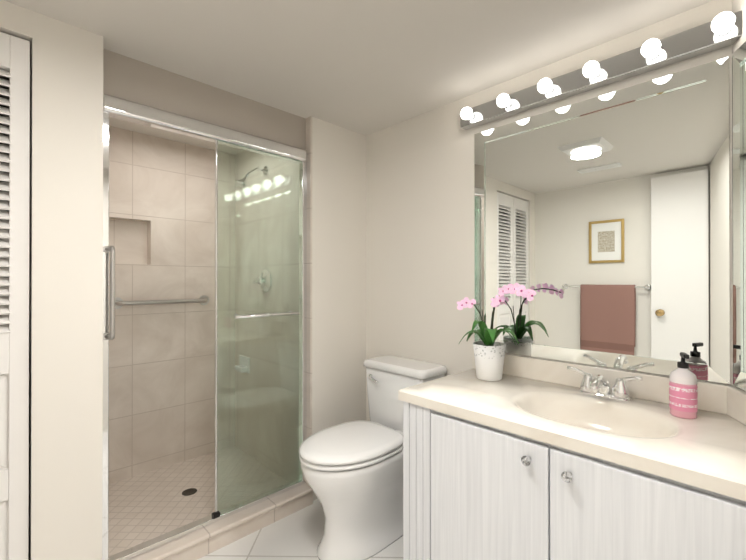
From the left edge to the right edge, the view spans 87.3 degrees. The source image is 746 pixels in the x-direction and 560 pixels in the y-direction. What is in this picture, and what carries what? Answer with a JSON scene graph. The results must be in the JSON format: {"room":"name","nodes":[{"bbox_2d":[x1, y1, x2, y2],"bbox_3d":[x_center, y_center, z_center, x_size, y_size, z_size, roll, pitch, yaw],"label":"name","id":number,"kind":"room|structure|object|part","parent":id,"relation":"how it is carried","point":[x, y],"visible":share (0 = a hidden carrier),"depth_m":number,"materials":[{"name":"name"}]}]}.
{"room":"bathroom","nodes":[
{"label":"bathroom","id":0,"kind":"room"},
{"bbox_2d":[0,0,102,559],"bbox_3d":[-1.400,0.156,1.148,0.996,2.135,0.100,0,0,-44],"label":"wall","id":1,"kind":"structure","parent":0,"point":[66,303],"depth_m":1.38,"materials":[{"name":"white paint"}]},
{"bbox_2d":[0,32,29,559],"bbox_3d":[-1.294,0.201,1.222,0.328,2.023,0.044,0,0,-44],"label":"closet door leaf","id":2,"kind":"structure","parent":1,"relation":"in","point":[14,351],"depth_m":1.30,"materials":[{"name":"white paint"}]},
{"bbox_2d":[0,49,305,559],"bbox_3d":[-1.196,0.158,1.667,1.910,2.135,0.380,0,0,-44],"label":"wall","id":3,"kind":"structure","parent":0,"point":[131,79],"depth_m":1.76,"materials":[{"name":"beige paint"}]},
{"bbox_2d":[129,483,312,559],"bbox_3d":[-0.715,1.179,1.847,0.965,0.095,0.139,0,0,-44],"label":"shower curb","id":4,"kind":"structure","parent":3,"relation":"attached to","point":[204,541],"depth_m":1.83,"materials":[{"name":"stone"}]},
{"bbox_2d":[102,94,306,559],"bbox_3d":[-0.714,0.203,1.849,0.965,1.857,0.100,0,0,-44],"label":"shower door","id":5,"kind":"structure","parent":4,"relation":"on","point":[129,111],"depth_m":1.89,"materials":[{"name":"clear glass"}]},
{"bbox_3d":[-0.576,0.218,2.026,0.460,1.778,0.006,0,0,-44],"label":"glass","id":6,"kind":"part","parent":5,"relation":"part of","materials":[{"name":"clear glass"}]},
{"bbox_3d":[-0.568,0.218,2.006,0.476,1.778,0.006,0,0,-44],"label":"glass","id":7,"kind":"part","parent":5,"relation":"part of","materials":[{"name":"clear glass"}]},
{"bbox_2d":[109,126,234,483],"bbox_3d":[-1.260,0.161,2.714,1.587,2.135,0.190,0,0,-44],"label":"wall","id":8,"kind":"structure","parent":0,"point":[162,356],"depth_m":2.52,"materials":[{"name":"beige tile"}]},
{"bbox_2d":[115,295,208,308],"bbox_3d":[-1.320,0.138,2.482,0.576,0.068,0.058,0,0,-44],"label":"grab rail","id":9,"kind":"object","parent":8,"relation":"attached to","point":[201,300],"visible":0.96,"depth_m":2.44,"materials":[{"name":"silver metal"}]},
{"bbox_2d":[197,499,402,559],"bbox_3d":[-0.547,1.249,1.262,2.583,0.050,3.080,0,0,-44],"label":"floor","id":10,"kind":"structure","parent":0,"point":[297,535],"depth_m":1.82,"materials":[{"name":"tile"}]},
{"bbox_2d":[109,446,286,555],"bbox_3d":[-1.054,1.212,2.196,0.965,0.030,0.835,0,0,-44],"label":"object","id":11,"kind":"structure","parent":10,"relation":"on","point":[145,507],"depth_m":2.18,"materials":[{"name":"tile"}]},
{"bbox_2d":[182,488,196,495],"bbox_3d":[-1.036,1.196,2.210,0.080,0.001,0.080,0,0,-44],"label":"floor drain","id":12,"kind":"object","parent":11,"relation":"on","point":[190,491],"visible":1,"depth_m":2.21,"materials":[{"name":"grey metal"}]},
{"bbox_2d":[299,355,446,559],"bbox_3d":[-0.041,0.831,1.921,0.741,0.790,0.487,0,0,-44],"label":"toilet","id":13,"kind":"object","parent":10,"relation":"on","point":[352,472],"visible":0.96,"depth_m":1.75,"materials":[{"name":"white ceramic"}]},
{"bbox_3d":[0.000,0.526,2.088,0.029,0.037,0.090,0,0,-44],"label":"flush handle","id":14,"kind":"part","parent":13,"relation":"part of","materials":[{"name":"silver metal"}]},
{"bbox_2d":[398,350,745,559],"bbox_3d":[0.691,0.776,1.280,0.583,0.896,1.167,0,0,-44],"label":"bathroom vanity","id":15,"kind":"object","parent":10,"relation":"on","point":[527,458],"visible":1,"depth_m":1.19,"materials":[{"name":"white wood"}]},
{"bbox_3d":[0.358,0.802,1.264,0.018,0.645,0.415,0,0,-44],"label":"door","id":16,"kind":"part","parent":15,"relation":"part of","materials":[{"name":"white wood"}]},
{"bbox_2d":[398,368,745,500],"bbox_3d":[0.702,0.492,1.292,0.551,0.135,1.167,0,0,-44],"label":"countertop","id":17,"kind":"structure","parent":15,"relation":"on","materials":[{"name":"stone"}]},
{"bbox_2d":[457,283,535,380],"bbox_3d":[0.506,0.218,1.650,0.193,0.413,0.351,0,0,-44],"label":"orchid pot","id":18,"kind":"object","parent":17,"relation":"on","point":[489,353],"visible":1,"depth_m":1.64,"materials":[{"name":"white ceramic"}]},
{"bbox_2d":[567,366,642,401],"bbox_3d":[0.803,0.376,1.388,0.161,0.096,0.244,0,0,-44],"label":"faucet","id":19,"kind":"object","parent":17,"relation":"on","point":[596,389],"depth_m":1.40,"materials":[{"name":"silver metal"}]},
{"bbox_2d":[669,352,697,418],"bbox_3d":[0.966,0.325,1.219,0.074,0.197,0.070,0,0,-44],"label":"soap bottle","id":20,"kind":"object","parent":17,"relation":"on","point":[683,395],"visible":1,"depth_m":1.20,"materials":[{"name":"pink plastic"}]},
{"bbox_3d":[0.651,0.801,0.963,0.018,0.645,0.415,0,0,-44],"label":"door","id":21,"kind":"part","parent":15,"relation":"part of","materials":[{"name":"white wood"}]},
{"bbox_2d":[235,116,365,500],"bbox_3d":[-0.552,0.161,2.678,0.422,2.135,1.028,0,0,-44],"label":"wall","id":22,"kind":"structure","parent":0,"point":[336,272],"depth_m":2.36,"materials":[{"name":"white paint"}]},
{"bbox_2d":[234,355,249,373],"bbox_3d":[-0.907,0.584,2.700,0.054,0.110,0.140,0,0,-44],"label":"soap dish","id":23,"kind":"object","parent":22,"relation":"attached to","point":[237,368],"depth_m":2.68,"materials":[{"name":"white ceramic"}]},
{"bbox_2d":[235,166,267,189],"bbox_3d":[-0.759,-0.645,2.443,0.204,0.170,0.084,0,0,-44],"label":"shower head","id":24,"kind":"object","parent":22,"relation":"attached to","point":[243,185],"depth_m":2.42},
{"bbox_2d":[254,269,271,291],"bbox_3d":[-0.706,0.003,2.492,0.058,0.148,0.148,0,0,-44],"label":"shower valve","id":25,"kind":"object","parent":22,"relation":"attached to","point":[267,283],"depth_m":2.48,"materials":[{"name":"silver metal"}]},
{"bbox_2d":[4,0,712,154],"bbox_3d":[-0.547,-0.936,1.269,2.583,0.050,3.080,0,0,-44],"label":"ceiling","id":26,"kind":"structure","parent":0,"point":[366,67],"depth_m":1.50,"materials":[{"name":"white paint"}]},
{"bbox_2d":[366,0,732,420],"bbox_3d":[0.339,0.159,2.127,0.112,2.135,3.080,0,0,-44],"label":"wall","id":27,"kind":"structure","parent":0,"point":[602,226],"depth_m":1.58,"materials":[{"name":"white paint"}]},
{"bbox_2d":[460,10,741,129],"bbox_3d":[0.784,-0.782,1.524,0.118,0.078,1.050,0,0,-44],"label":"light bar","id":28,"kind":"object","parent":27,"relation":"attached to","point":[722,30],"visible":1,"depth_m":1.43,"materials":[{"name":"silver metal"}]},
{"bbox_2d":[732,0,745,391],"bbox_3d":[1.084,0.156,0.989,0.050,2.135,0.551,0,0,18],"label":"wall","id":29,"kind":"structure","parent":0,"point":[738,5],"depth_m":1.20,"materials":[{"name":"white paint"}]},
{"bbox_2d":[472,350,745,424],"bbox_3d":[0.734,0.380,1.331,0.452,0.091,1.156,0,0,-44],"label":"backsplash","id":30,"kind":"structure","parent":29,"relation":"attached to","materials":[{"name":"stone"}]},
{"bbox_2d":[732,41,745,390],"bbox_3d":[1.052,-0.190,0.994,0.011,1.041,0.500,0,0,18],"label":"mirror side wing","id":31,"kind":"object","parent":29,"relation":"attached to","point":[739,190],"visible":1,"depth_m":1.19}
]}

